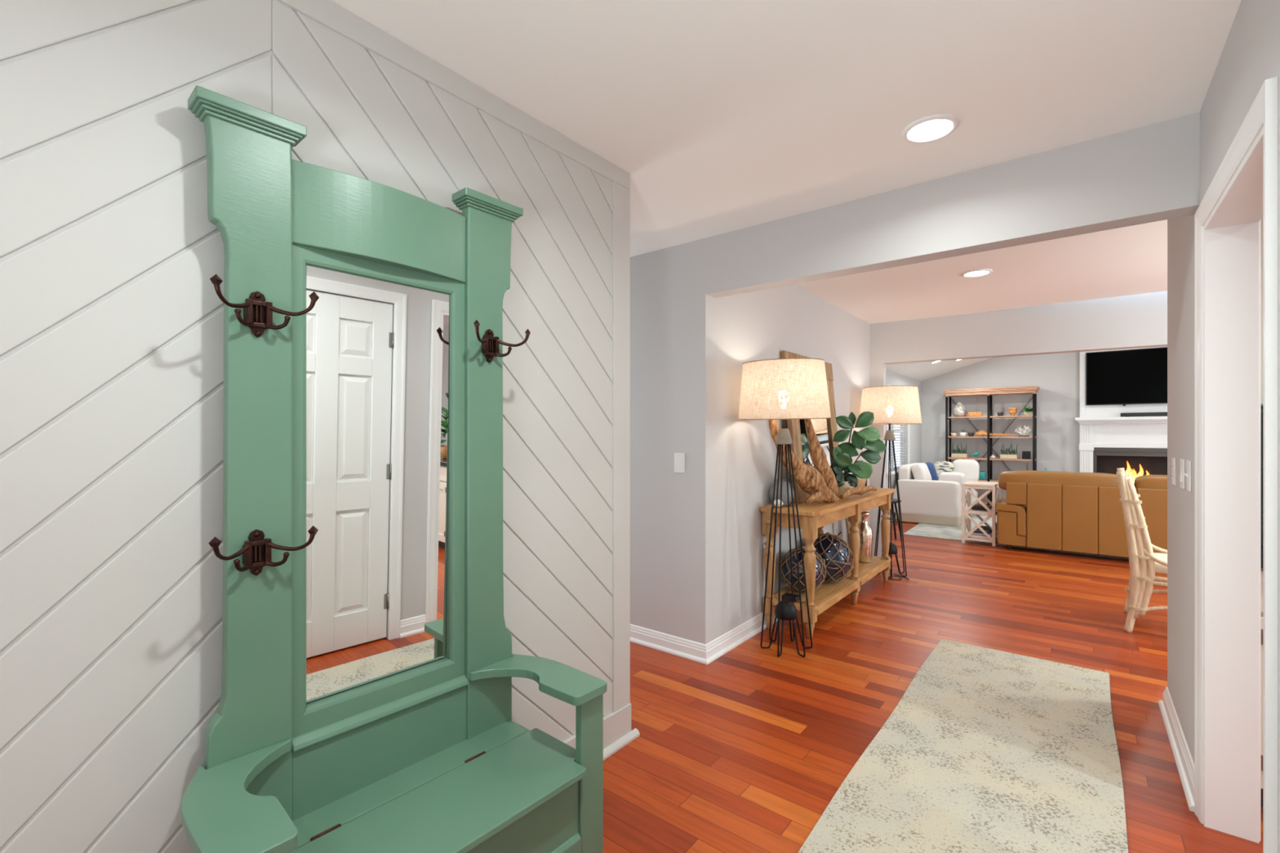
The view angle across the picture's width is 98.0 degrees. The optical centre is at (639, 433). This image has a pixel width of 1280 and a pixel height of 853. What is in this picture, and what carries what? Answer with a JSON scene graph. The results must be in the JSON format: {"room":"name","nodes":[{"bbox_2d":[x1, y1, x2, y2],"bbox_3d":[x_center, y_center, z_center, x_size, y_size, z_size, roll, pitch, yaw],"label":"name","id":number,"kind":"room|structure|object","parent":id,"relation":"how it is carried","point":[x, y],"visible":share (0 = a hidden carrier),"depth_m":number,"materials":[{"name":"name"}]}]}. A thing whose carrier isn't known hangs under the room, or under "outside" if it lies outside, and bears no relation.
{"room":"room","nodes":[
{"label":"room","id":0,"kind":"room"},
{"bbox_2d":[0,0,611,852],"bbox_3d":[-1.267,0.092,0.978,0.119,2.440,3.762,0,0,38],"label":"wall","id":1,"kind":"structure","parent":0,"point":[169,10],"depth_m":1.17,"materials":[{"name":"grey paint"}]},
{"bbox_2d":[0,0,612,852],"bbox_3d":[-1.235,0.054,0.919,0.006,2.236,3.610,0,0,38],"label":"boards","id":2,"kind":"object","parent":1,"relation":"attached to","point":[46,95],"visible":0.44,"depth_m":1.18,"materials":[{"name":"grey paint"}]},
{"bbox_2d":[277,0,630,712],"bbox_3d":[-1.216,0.019,0.939,0.016,2.295,3.765,0,0,38],"label":"trim","id":3,"kind":"structure","parent":1,"relation":"attached to","point":[327,13],"depth_m":2.33,"materials":[{"name":"grey paint"}]},
{"bbox_2d":[563,702,639,760],"bbox_3d":[-1.195,1.240,0.941,0.045,0.145,3.795,0,0,38],"label":"baseboard","id":4,"kind":"structure","parent":1,"relation":"attached to","point":[617,732],"depth_m":2.32,"materials":[{"name":"grey paint"}]},
{"bbox_2d":[764,503,774,555],"bbox_3d":[0.865,0.636,3.688,0.041,0.334,0.122,0,0,38],"label":"table leg","id":5,"kind":"object","parent":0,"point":[767,522],"visible":0.83,"depth_m":3.65,"materials":[{"name":"wood"}]},
{"bbox_2d":[329,0,1241,324],"bbox_3d":[1.443,-1.178,1.422,8.700,0.100,8.020,0,0,38],"label":"ceiling","id":6,"kind":"structure","parent":0,"point":[722,116],"depth_m":1.83,"materials":[{"name":"white paint"}]},
{"bbox_2d":[902,114,959,142],"bbox_3d":[1.071,-1.123,2.055,0.188,0.010,0.188,0,0,38],"label":"recessed light","id":7,"kind":"object","parent":6,"relation":"in","point":[936,126],"visible":1,"depth_m":2.04,"materials":[{"name":"white paint"}]},
{"bbox_2d":[960,268,992,277],"bbox_3d":[2.355,-1.123,3.890,0.188,0.010,0.188,0,0,38],"label":"recessed light","id":8,"kind":"object","parent":6,"relation":"in","point":[980,272],"visible":1,"depth_m":3.88,"materials":[{"name":"white paint"}]},
{"bbox_2d":[715,284,869,638],"bbox_3d":[1.359,0.092,4.541,0.120,2.440,3.090,0,0,38],"label":"wall","id":9,"kind":"structure","parent":0,"point":[758,325],"depth_m":3.70,"materials":[{"name":"grey paint"}]},
{"bbox_2d":[705,612,777,664],"bbox_3d":[1.373,1.262,4.438,0.030,0.100,3.235,0,0,38],"label":"baseboard","id":10,"kind":"structure","parent":9,"relation":"attached to","point":[717,647],"depth_m":3.44,"materials":[{"name":"white paint"}]},
{"bbox_2d":[885,369,921,515],"bbox_3d":[3.488,0.012,8.110,0.120,2.600,4.950,0,0,38],"label":"wall","id":11,"kind":"structure","parent":0,"point":[892,378],"depth_m":9.37,"materials":[{"name":"grey paint"}]},
{"bbox_2d":[885,384,909,476],"bbox_3d":[4.012,-0.048,8.722,0.145,1.360,1.420,0,0,38],"label":"window","id":12,"kind":"structure","parent":11,"relation":"in","point":[898,429],"depth_m":8.92,"materials":[{"name":"white paint"}]},
{"bbox_2d":[630,111,1199,644],"bbox_3d":[0.299,0.092,3.337,4.330,2.440,0.115,0,0,38],"label":"wall","id":13,"kind":"structure","parent":0,"point":[1150,173],"depth_m":2.98,"materials":[{"name":"grey paint"}]},
{"bbox_2d":[630,623,706,664],"bbox_3d":[-0.527,1.262,3.897,2.340,0.100,0.030,0,0,38],"label":"baseboard","id":14,"kind":"structure","parent":13,"relation":"attached to","point":[668,643],"depth_m":3.34,"materials":[{"name":"white paint"}]},
{"bbox_2d":[674,453,684,473],"bbox_3d":[0.233,0.173,3.308,0.072,0.118,0.010,0,0,38],"label":"light switch","id":15,"kind":"object","parent":13,"relation":"attached to","point":[679,458],"visible":1,"depth_m":3.30,"materials":[{"name":"white paint"}]},
{"bbox_2d":[603,514,1262,852],"bbox_3d":[3.049,1.352,3.453,8.700,0.080,13.200,0,0,38],"label":"floor","id":16,"kind":"structure","parent":0,"point":[745,750],"depth_m":2.79,"materials":[{"name":"brown wood"}]},
{"bbox_2d":[181,84,607,852],"bbox_3d":[-0.546,0.294,1.381,0.435,2.035,0.924,0,0,41],"label":"hall tree","id":17,"kind":"object","parent":16,"relation":"on","point":[369,664],"visible":1,"depth_m":1.42,"materials":[{"name":"green wood"}]},
{"bbox_2d":[292,243,464,737],"bbox_3d":[-0.691,0.119,1.505,0.036,1.215,0.464,0,0,41],"label":"mirror","id":18,"kind":"object","parent":17,"relation":"on","point":[378,359],"depth_m":1.48,"materials":[{"name":"mirror"}]},
{"bbox_2d":[737,357,831,657],"bbox_3d":[0.866,0.438,3.352,0.544,1.757,0.544,0,0,-24],"label":"floor lamp","id":19,"kind":"object","parent":16,"relation":"on","point":[777,388],"visible":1,"depth_m":3.19,"materials":[{"name":"black iron"},{"name":"linen fabric"},{"name":"grey concrete"}]},
{"bbox_2d":[782,419,785,428],"bbox_3d":[0.866,-0.092,3.352,0.038,0.120,0.038,0,2,33],"label":"socket","id":20,"kind":"object","parent":19,"relation":"attached to","point":[783,420],"depth_m":3.35,"materials":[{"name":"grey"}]},
{"bbox_2d":[760,486,895,638],"bbox_3d":[1.551,0.902,4.354,0.397,0.820,1.915,0,0,38],"label":"console table","id":21,"kind":"object","parent":16,"relation":"on","point":[813,517],"visible":0.84,"depth_m":3.86,"materials":[{"name":"brown wood"}]},
{"bbox_2d":[773,499,783,507],"bbox_3d":[0.920,0.461,3.691,0.066,0.059,0.070,0,0,38],"label":"conch shell","id":22,"kind":"object","parent":21,"relation":"on","point":[779,500],"visible":0.63,"depth_m":3.67,"materials":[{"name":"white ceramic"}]},
{"bbox_2d":[768,478,794,506],"bbox_3d":[0.968,0.401,3.805,0.168,0.182,0.167,0,0,38],"label":"ceramic jar","id":23,"kind":"object","parent":21,"relation":"on","point":[784,500],"visible":0.56,"depth_m":3.75,"materials":[{"name":"grey ceramic"}]},
{"bbox_2d":[781,592,806,602],"bbox_3d":[1.047,1.097,3.693,0.202,0.032,0.098,0,0,38],"label":"power adapter","id":24,"kind":"object","parent":21,"relation":"on","point":[786,596],"visible":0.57,"depth_m":3.71,"materials":[{"name":"black plastic"}]},
{"bbox_2d":[780,546,826,591],"bbox_3d":[1.149,0.950,3.932,0.314,0.315,0.319,0,0,38],"label":"float","id":25,"kind":"object","parent":21,"relation":"on","point":[820,573],"visible":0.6,"depth_m":3.85,"materials":[{"name":"blue glass"}]},
{"bbox_2d":[768,418,839,504],"bbox_3d":[1.126,0.175,3.754,0.747,0.624,0.130,0,0,-40],"label":"driftwood sculpture","id":26,"kind":"object","parent":21,"relation":"on","point":[819,481],"visible":0.89,"depth_m":3.77,"materials":[{"name":"brown wood"}]},
{"bbox_2d":[779,350,839,502],"bbox_3d":[1.355,-0.053,4.337,0.144,1.088,0.965,0,0,38],"label":"framed mirror","id":27,"kind":"object","parent":21,"relation":"on","point":[825,429],"visible":0.38,"depth_m":4.30,"materials":[{"name":"brown wood"}]},
{"bbox_2d":[799,418,832,466],"bbox_3d":[1.359,-0.053,4.343,0.006,0.800,0.650,-7,-4,38],"label":"mirror glass","id":28,"kind":"object","parent":27,"relation":"attached to","point":[823,428],"depth_m":4.42,"materials":[{"name":"clear mirror"}]},
{"bbox_2d":[804,532,853,582],"bbox_3d":[1.417,0.925,4.197,0.359,0.365,0.364,0,0,38],"label":"float","id":29,"kind":"object","parent":21,"relation":"on","point":[837,553],"visible":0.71,"depth_m":4.07,"materials":[{"name":"blue glass"}]},
{"bbox_2d":[772,555,890,615],"bbox_3d":[1.541,1.143,4.362,0.352,0.057,1.855,0,0,38],"label":"shelf","id":30,"kind":"object","parent":21,"relation":"attached to","point":[829,593],"depth_m":4.02,"materials":[{"name":"brown wood"}]},
{"bbox_2d":[836,481,849,497],"bbox_3d":[1.582,0.431,4.384,0.140,0.120,0.140,0,0,38],"label":"pot","id":31,"kind":"object","parent":21,"relation":"on","point":[845,486],"depth_m":4.32,"materials":[{"name":"beige ceramic"}]},
{"bbox_2d":[844,518,851,546],"bbox_3d":[1.809,0.906,4.752,0.107,0.370,0.047,0,0,20],"label":"table leg","id":32,"kind":"object","parent":21,"relation":"on","point":[848,525],"visible":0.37,"depth_m":4.75,"materials":[{"name":"brown wood"}]},
{"bbox_2d":[826,411,886,497],"bbox_3d":[1.688,0.158,4.377,0.487,0.667,0.199,0,0,-11],"label":"potted plant","id":33,"kind":"object","parent":21,"relation":"on","point":[868,438],"visible":0.95,"depth_m":4.34,"materials":[{"name":"green plant"}]},
{"bbox_2d":[839,485,877,499],"bbox_3d":[1.720,0.440,4.325,0.076,0.078,0.804,0,0,38],"label":"branch","id":34,"kind":"object","parent":21,"relation":"on","point":[860,490],"visible":1,"depth_m":4.21,"materials":[{"name":"brown wood"}]},
{"bbox_2d":[853,460,866,487],"bbox_3d":[1.924,0.362,4.853,0.106,0.258,0.106,0,0,38],"label":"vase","id":35,"kind":"object","parent":21,"relation":"on","point":[863,482],"visible":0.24,"depth_m":4.81,"materials":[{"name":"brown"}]},
{"bbox_2d":[857,511,873,563],"bbox_3d":[1.952,0.898,4.856,0.156,0.430,0.155,0,0,38],"label":"vase","id":36,"kind":"object","parent":21,"relation":"on","point":[866,535],"visible":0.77,"depth_m":4.80,"materials":[{"name":"silver metal"}]},
{"bbox_2d":[859,385,921,580],"bbox_3d":[2.335,0.440,5.203,0.546,1.744,0.546,0,0,18],"label":"floor lamp","id":37,"kind":"object","parent":16,"relation":"on","point":[890,405],"visible":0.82,"depth_m":5.02,"materials":[{"name":"black iron"},{"name":"linen fabric"},{"name":"grey concrete"}]},
{"bbox_2d":[888,498,901,538],"bbox_3d":[3.168,1.079,7.120,0.320,0.470,0.352,0,0,38],"label":"wooden stool","id":38,"kind":"object","parent":16,"relation":"on","point":[894,501],"visible":0.33,"depth_m":7.00,"materials":[{"name":"black metal"}]},
{"bbox_2d":[797,639,1128,852],"bbox_3d":[1.265,1.298,2.056,0.815,0.010,3.075,0,0,38],"label":"runner rug","id":39,"kind":"object","parent":16,"relation":"on","point":[984,750],"visible":1,"depth_m":2.14,"materials":[{"name":"fabric"}]},
{"bbox_2d":[942,386,1039,505],"bbox_3d":[5.776,0.284,9.185,1.320,2.055,0.402,0,0,38],"label":"bookshelf","id":40,"kind":"object","parent":16,"relation":"on","point":[1033,390],"depth_m":9.06,"materials":[{"name":"black metal"}]},
{"bbox_2d":[951,431,956,435],"bbox_3d":[5.351,0.004,9.486,0.092,0.074,0.091,0,0,38],"label":"lidded jar","id":41,"kind":"object","parent":40,"relation":"on","point":[953,433],"visible":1,"depth_m":9.45,"materials":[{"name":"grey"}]},
{"bbox_2d":[951,442,967,457],"bbox_3d":[5.418,0.268,9.433,0.230,0.267,0.100,0,0,38],"label":"grass planter","id":42,"kind":"object","parent":40,"relation":"on","point":[957,455],"visible":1,"depth_m":9.42,"materials":[{"name":"green plant"}]},
{"bbox_2d":[952,402,966,417],"bbox_3d":[5.418,-0.414,9.433,0.200,0.250,0.190,0,0,38],"label":"vase","id":43,"kind":"object","parent":40,"relation":"on","point":[959,410],"visible":0.96,"depth_m":9.37,"materials":[{"name":"white ceramic"}]},
{"bbox_2d":[959,427,966,436],"bbox_3d":[5.485,-0.037,9.400,0.170,0.155,0.140,0,0,-24],"label":"potted succulent","id":44,"kind":"object","parent":40,"relation":"on","point":[964,433],"visible":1,"depth_m":9.37,"materials":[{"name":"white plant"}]},
{"bbox_2d":[960,432,966,436],"bbox_3d":[5.461,0.009,9.399,0.110,0.065,0.110,0,0,38],"label":"pot","id":45,"kind":"object","parent":44,"relation":"on","point":[964,434],"depth_m":9.36,"materials":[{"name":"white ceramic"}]},
{"bbox_2d":[968,432,973,436],"bbox_3d":[5.551,0.011,9.328,0.096,0.060,0.096,0,0,38],"label":"cup","id":46,"kind":"object","parent":40,"relation":"on","point":[970,434],"visible":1,"depth_m":9.29,"materials":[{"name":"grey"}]},
{"bbox_2d":[967,412,982,416],"bbox_3d":[5.598,-0.327,9.290,0.210,0.075,0.100,0,0,38],"label":"wooden box","id":47,"kind":"object","parent":40,"relation":"on","point":[969,414],"visible":0.86,"depth_m":9.25,"materials":[{"name":"orange wood"}]},
{"bbox_2d":[970,450,979,457],"bbox_3d":[5.602,0.342,9.288,0.144,0.119,0.060,0,0,38],"label":"bird figurine","id":48,"kind":"object","parent":40,"relation":"on","point":[975,454],"visible":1,"depth_m":9.27,"materials":[{"name":"teal ceramic"}]},
{"bbox_2d":[978,471,986,479],"bbox_3d":[5.677,0.691,9.228,0.120,0.140,0.120,0,0,38],"label":"vase","id":49,"kind":"object","parent":40,"relation":"on","point":[982,474],"visible":0.8,"depth_m":9.18,"materials":[{"name":"ceramic"}]},
{"bbox_2d":[996,412,1003,416],"bbox_3d":[5.877,-0.319,9.070,0.090,0.060,0.090,0,0,38],"label":"candle cup","id":50,"kind":"object","parent":40,"relation":"on","point":[999,414],"visible":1,"depth_m":9.04,"materials":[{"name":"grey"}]},
{"bbox_2d":[1000,443,1017,458],"bbox_3d":[5.971,0.269,9.000,0.234,0.263,0.106,0,0,38],"label":"grass planter","id":51,"kind":"object","parent":40,"relation":"on","point":[1002,455],"visible":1,"depth_m":8.98,"materials":[{"name":"green plant"}]},
{"bbox_2d":[1008,407,1017,415],"bbox_3d":[6.010,-0.356,8.965,0.120,0.135,0.090,0,0,38],"label":"carved ornament","id":52,"kind":"object","parent":40,"relation":"on","point":[1012,411],"visible":0.99,"depth_m":8.93,"materials":[{"name":"orange wood"}]},
{"bbox_2d":[1015,425,1031,436],"bbox_3d":[6.110,-0.049,8.875,0.216,0.180,0.134,0,0,38],"label":"sculpture","id":53,"kind":"object","parent":40,"relation":"on","point":[1024,432],"visible":1,"depth_m":8.86,"materials":[{"name":"grey ceramic"}]},
{"bbox_2d":[1019,404,1032,415],"bbox_3d":[6.156,-0.375,8.836,0.198,0.172,0.223,0,0,-9],"label":"potted herb","id":54,"kind":"object","parent":40,"relation":"on","point":[1028,411],"visible":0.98,"depth_m":8.80,"materials":[{"name":"green plant"}]},
{"bbox_2d":[1023,411,1031,415],"bbox_3d":[6.161,-0.322,8.833,0.110,0.065,0.110,0,0,38],"label":"pot","id":55,"kind":"object","parent":54,"relation":"on","point":[1026,413],"depth_m":8.79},
{"bbox_2d":[1022,451,1031,459],"bbox_3d":[6.152,0.339,8.853,0.110,0.125,0.100,0,0,38],"label":"cube","id":56,"kind":"object","parent":40,"relation":"on","point":[1025,455],"visible":1,"depth_m":8.81,"materials":[{"name":"black plastic"}]},
{"bbox_2d":[903,514,1128,559],"bbox_3d":[5.683,1.306,7.171,3.780,0.009,2.900,0,0,38],"label":"area rug","id":57,"kind":"object","parent":16,"relation":"on","point":[931,531],"visible":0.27,"depth_m":7.33,"materials":[{"name":"fabric"}]},
{"bbox_2d":[893,462,977,526],"bbox_3d":[4.656,0.891,8.716,0.912,0.820,1.732,0,0,38],"label":"slipcovered sofa","id":58,"kind":"object","parent":57,"relation":"on","point":[922,501],"visible":0.63,"depth_m":8.04,"materials":[{"name":"white fabric"}]},
{"bbox_2d":[911,462,931,479],"bbox_3d":[4.321,0.620,8.528,0.233,0.345,0.464,0,0,38],"label":"throw pillow","id":59,"kind":"object","parent":58,"relation":"on","point":[920,471],"visible":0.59,"depth_m":8.38,"materials":[{"name":"white fabric"}]},
{"bbox_2d":[924,462,937,480],"bbox_3d":[4.610,0.620,8.847,0.216,0.342,0.304,0,0,17],"label":"throw pillow","id":60,"kind":"object","parent":58,"relation":"on","point":[931,466],"visible":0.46,"depth_m":8.71,"materials":[{"name":"blue fabric"}]},
{"bbox_2d":[933,461,954,480],"bbox_3d":[4.891,0.609,8.958,0.298,0.338,0.138,0,0,23],"label":"throw pillow","id":61,"kind":"object","parent":58,"relation":"on","point":[940,467],"visible":0.43,"depth_m":8.92,"materials":[{"name":"fabric"}]},
{"bbox_2d":[938,471,965,488],"bbox_3d":[4.585,0.677,8.167,0.343,0.233,0.198,0,0,38],"label":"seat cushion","id":62,"kind":"object","parent":58,"relation":"on","point":[959,477],"visible":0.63,"depth_m":8.09,"materials":[{"name":"white fabric"}]},
{"bbox_2d":[952,459,979,481],"bbox_3d":[5.229,0.602,8.932,0.380,0.386,0.135,0,0,38],"label":"throw pillow","id":63,"kind":"object","parent":58,"relation":"on","point":[970,468],"visible":0.62,"depth_m":8.86,"materials":[{"name":"white fabric"}]},
{"bbox_2d":[961,480,999,546],"bbox_3d":[4.123,0.947,6.722,0.342,0.710,0.492,0,0,38],"label":"end table","id":64,"kind":"object","parent":57,"relation":"on","point":[975,485],"visible":0.88,"depth_m":6.59,"materials":[{"name":"white wood"}]},
{"bbox_2d":[967,507,991,512],"bbox_3d":[4.123,0.922,6.722,0.277,0.018,0.427,0,0,38],"label":"shelf","id":65,"kind":"object","parent":64,"relation":"attached to","point":[969,510],"depth_m":6.58,"materials":[{"name":"white wood"}]},
{"bbox_2d":[964,529,996,538],"bbox_3d":[4.123,1.212,6.722,0.277,0.018,0.427,0,0,38],"label":"shelf","id":66,"kind":"object","parent":64,"relation":"attached to","point":[968,534],"depth_m":6.59,"materials":[{"name":"white wood"}]},
{"bbox_2d":[971,504,991,511],"bbox_3d":[4.130,0.890,6.723,0.180,0.043,0.230,0,0,38],"label":"storage box","id":67,"kind":"object","parent":64,"relation":"on","point":[976,507],"visible":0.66,"depth_m":6.66,"materials":[{"name":"grey"}]},
{"bbox_2d":[971,532,991,536],"bbox_3d":[4.138,1.194,6.717,0.200,0.016,0.270,0,0,38],"label":"magazine","id":68,"kind":"object","parent":64,"relation":"on","point":[990,534],"visible":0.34,"depth_m":6.62,"materials":[{"name":"white paper"}]},
{"bbox_2d":[972,529,991,533],"bbox_3d":[4.136,1.174,6.717,0.178,0.022,0.248,0,0,38],"label":"magazine","id":69,"kind":"object","parent":68,"relation":"on","point":[990,531],"visible":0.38,"depth_m":6.64,"materials":[{"name":"blue paper"}]},
{"bbox_3d":[4.135,1.154,6.716,0.156,0.016,0.226,0,0,38],"label":"magazine","id":70,"kind":"object","parent":69,"relation":"on","visible":0},
{"bbox_2d":[976,525,990,530],"bbox_3d":[4.133,1.135,6.716,0.134,0.022,0.204,0,0,38],"label":"magazine","id":71,"kind":"object","parent":70,"relation":"on","point":[984,527],"visible":0.6,"depth_m":6.66,"materials":[{"name":"grey paper"}]},
{"bbox_2d":[995,470,1167,557],"bbox_3d":[5.164,0.859,6.039,2.115,0.886,0.960,0,0,38],"label":"leather sofa","id":72,"kind":"object","parent":57,"relation":"on","point":[1077,512],"visible":0.53,"depth_m":5.89,"materials":[{"name":"brown leather"}]},
{"bbox_2d":[998,470,1119,490],"bbox_3d":[4.632,0.541,6.105,1.172,0.252,0.342,0,0,38],"label":"cushion","id":73,"kind":"object","parent":72,"relation":"on","point":[1007,480],"depth_m":6.02,"materials":[{"name":"beige leather"}]},
{"bbox_2d":[1133,475,1167,489],"bbox_3d":[5.453,0.541,5.455,0.907,0.251,0.341,0,0,38],"label":"cushion","id":74,"kind":"object","parent":72,"relation":"on","point":[1145,482],"depth_m":5.55,"materials":[{"name":"beige leather"}]},
{"bbox_2d":[1075,346,1167,483],"bbox_3d":[7.348,-0.063,8.005,1.710,2.750,0.293,0,0,38],"label":"fireplace","id":75,"kind":"object","parent":16,"relation":"on","point":[1109,442],"visible":0.32,"depth_m":8.23,"materials":[{"name":"white paint"}]},
{"bbox_2d":[1075,416,1167,423],"bbox_3d":[7.347,-0.200,8.003,1.710,0.093,0.290,0,0,38],"label":"mantel shelf","id":76,"kind":"object","parent":75,"relation":"attached to","point":[1082,420],"depth_m":8.12,"materials":[{"name":"white paint"}]},
{"bbox_2d":[1085,346,1167,405],"bbox_3d":[7.358,-0.822,8.017,1.450,0.822,0.046,0,0,38],"label":"television","id":77,"kind":"object","parent":75,"relation":"attached to","point":[1130,376],"visible":0.56,"depth_m":8.16,"materials":[{"name":"black plastic"}]},
{"bbox_2d":[1120,412,1167,417],"bbox_3d":[7.392,-0.277,7.898,0.860,0.060,0.080,0,0,38],"label":"soundbar","id":78,"kind":"object","parent":75,"relation":"on","point":[1136,414],"visible":0.54,"depth_m":7.98,"materials":[{"name":"black plastic"}]},
{"bbox_2d":[1116,467,1167,632],"bbox_3d":[3.572,0.782,3.742,0.557,1.067,0.569,0,0,41],"label":"rattan chair","id":79,"kind":"object","parent":16,"relation":"on","point":[1144,563],"visible":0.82,"depth_m":3.65,"materials":[{"name":"beige wicker"}]},
{"bbox_2d":[1153,552,1167,574],"bbox_3d":[3.616,0.877,3.704,0.400,0.090,0.450,0,0,41],"label":"seat cushion","id":80,"kind":"object","parent":79,"relation":"on","point":[1159,568],"depth_m":3.63,"materials":[{"name":"beige fabric"}]},
{"bbox_2d":[1261,568,1262,807],"bbox_3d":[3.571,0.884,1.179,3.200,0.855,0.722,0,0,38],"label":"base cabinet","id":81,"kind":"object","parent":16,"relation":"on","point":[1261,568],"visible":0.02,"depth_m":1.90,"materials":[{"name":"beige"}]},
{"bbox_2d":[1261,546,1262,568],"bbox_3d":[3.590,0.436,1.190,3.245,0.038,0.770,0,0,38],"label":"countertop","id":82,"kind":"structure","parent":81,"relation":"on","point":[1261,547],"depth_m":1.88,"materials":[{"name":"black stone"}]},
{"bbox_2d":[1261,411,1262,546],"bbox_3d":[2.545,0.166,2.090,0.460,0.500,0.404,0,0,38],"label":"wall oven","id":83,"kind":"object","parent":82,"relation":"on","point":[1261,411],"visible":0.02,"depth_m":2.04,"materials":[{"name":"black metal"}]},
{"bbox_2d":[885,357,991,381],"bbox_3d":[6.234,-1.590,6.111,7.000,1.387,5.080,0,0,38],"label":"ceiling","id":84,"kind":"structure","parent":0,"point":[922,371],"depth_m":9.00,"materials":[{"name":"white paint"}]},
{"bbox_2d":[921,351,1079,505],"bbox_3d":[7.742,-0.638,7.978,6.950,3.900,0.120,0,0,38],"label":"wall","id":85,"kind":"structure","parent":0,"point":[1057,375],"depth_m":9.17,"materials":[{"name":"grey paint"}]},
{"bbox_2d":[869,290,1167,556],"bbox_3d":[4.782,-0.638,4.169,6.850,3.900,0.131,0,0,34],"label":"wall","id":86,"kind":"structure","parent":0,"point":[1140,320],"depth_m":5.01,"materials":[{"name":"grey paint"}]},
{"bbox_2d":[1167,0,1279,852],"bbox_3d":[0.851,0.092,0.449,0.117,2.440,5.560,0,0,38],"label":"wall","id":87,"kind":"structure","parent":0,"point":[1250,55],"depth_m":2.12,"materials":[{"name":"grey paint"}]},
{"bbox_2d":[1171,457,1175,484],"bbox_3d":[2.364,0.166,2.465,0.009,0.118,0.072,0,0,38],"label":"light switch","id":88,"kind":"object","parent":87,"relation":"attached to","point":[1173,464],"visible":1,"depth_m":2.45,"materials":[{"name":"white paint"}]},
{"bbox_2d":[1158,686,1194,812],"bbox_3d":[2.230,1.262,2.313,0.030,0.100,0.985,0,0,38],"label":"baseboard","id":89,"kind":"structure","parent":87,"relation":"attached to","point":[1184,763],"depth_m":2.24,"materials":[{"name":"white paint"}]},
{"bbox_2d":[1179,458,1184,488],"bbox_3d":[2.202,0.162,2.262,0.010,0.118,0.085,0,0,38],"label":"light switch","id":90,"kind":"object","parent":87,"relation":"attached to","point":[1181,461],"visible":0.99,"depth_m":2.24,"materials":[{"name":"white paint"}]},
{"bbox_2d":[1183,460,1191,492],"bbox_3d":[2.091,0.160,2.126,0.016,0.118,0.072,0,0,38],"label":"light switch","id":91,"kind":"object","parent":87,"relation":"attached to","point":[1188,474],"visible":1,"depth_m":2.12,"materials":[{"name":"white paint"}]},
{"bbox_2d":[1203,127,1262,843],"bbox_3d":[1.691,0.306,1.512,0.125,2.012,0.820,0,0,38],"label":"door frame","id":92,"kind":"structure","parent":87,"relation":"attached to","point":[1231,232],"depth_m":1.82,"materials":[{"name":"white paint"}]},
{"bbox_2d":[1194,76,1277,852],"bbox_3d":[1.638,0.276,1.554,0.018,2.072,0.934,0,0,38],"label":"trim","id":93,"kind":"structure","parent":87,"relation":"attached to","point":[1263,113],"depth_m":1.23,"materials":[{"name":"white paint"}]},
{"bbox_2d":[1259,219,1261,841],"bbox_3d":[1.744,0.276,1.470,0.018,2.072,0.934,0,0,38],"label":"trim","id":94,"kind":"structure","parent":87,"relation":"attached to","point":[1260,220],"depth_m":1.79,"materials":[{"name":"white paint"}]},
{"bbox_3d":[4.176,0.092,1.294,4.053,2.440,0.110,0,0,38],"label":"wall","id":95,"kind":"structure","parent":0,"visible":0},
{"bbox_2d":[1261,217,1262,408],"bbox_3d":[2.774,-0.583,2.106,0.800,0.950,0.345,0,0,38],"label":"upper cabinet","id":96,"kind":"object","parent":95,"relation":"attached to","point":[1262,217],"visible":0.02,"depth_m":2.17,"materials":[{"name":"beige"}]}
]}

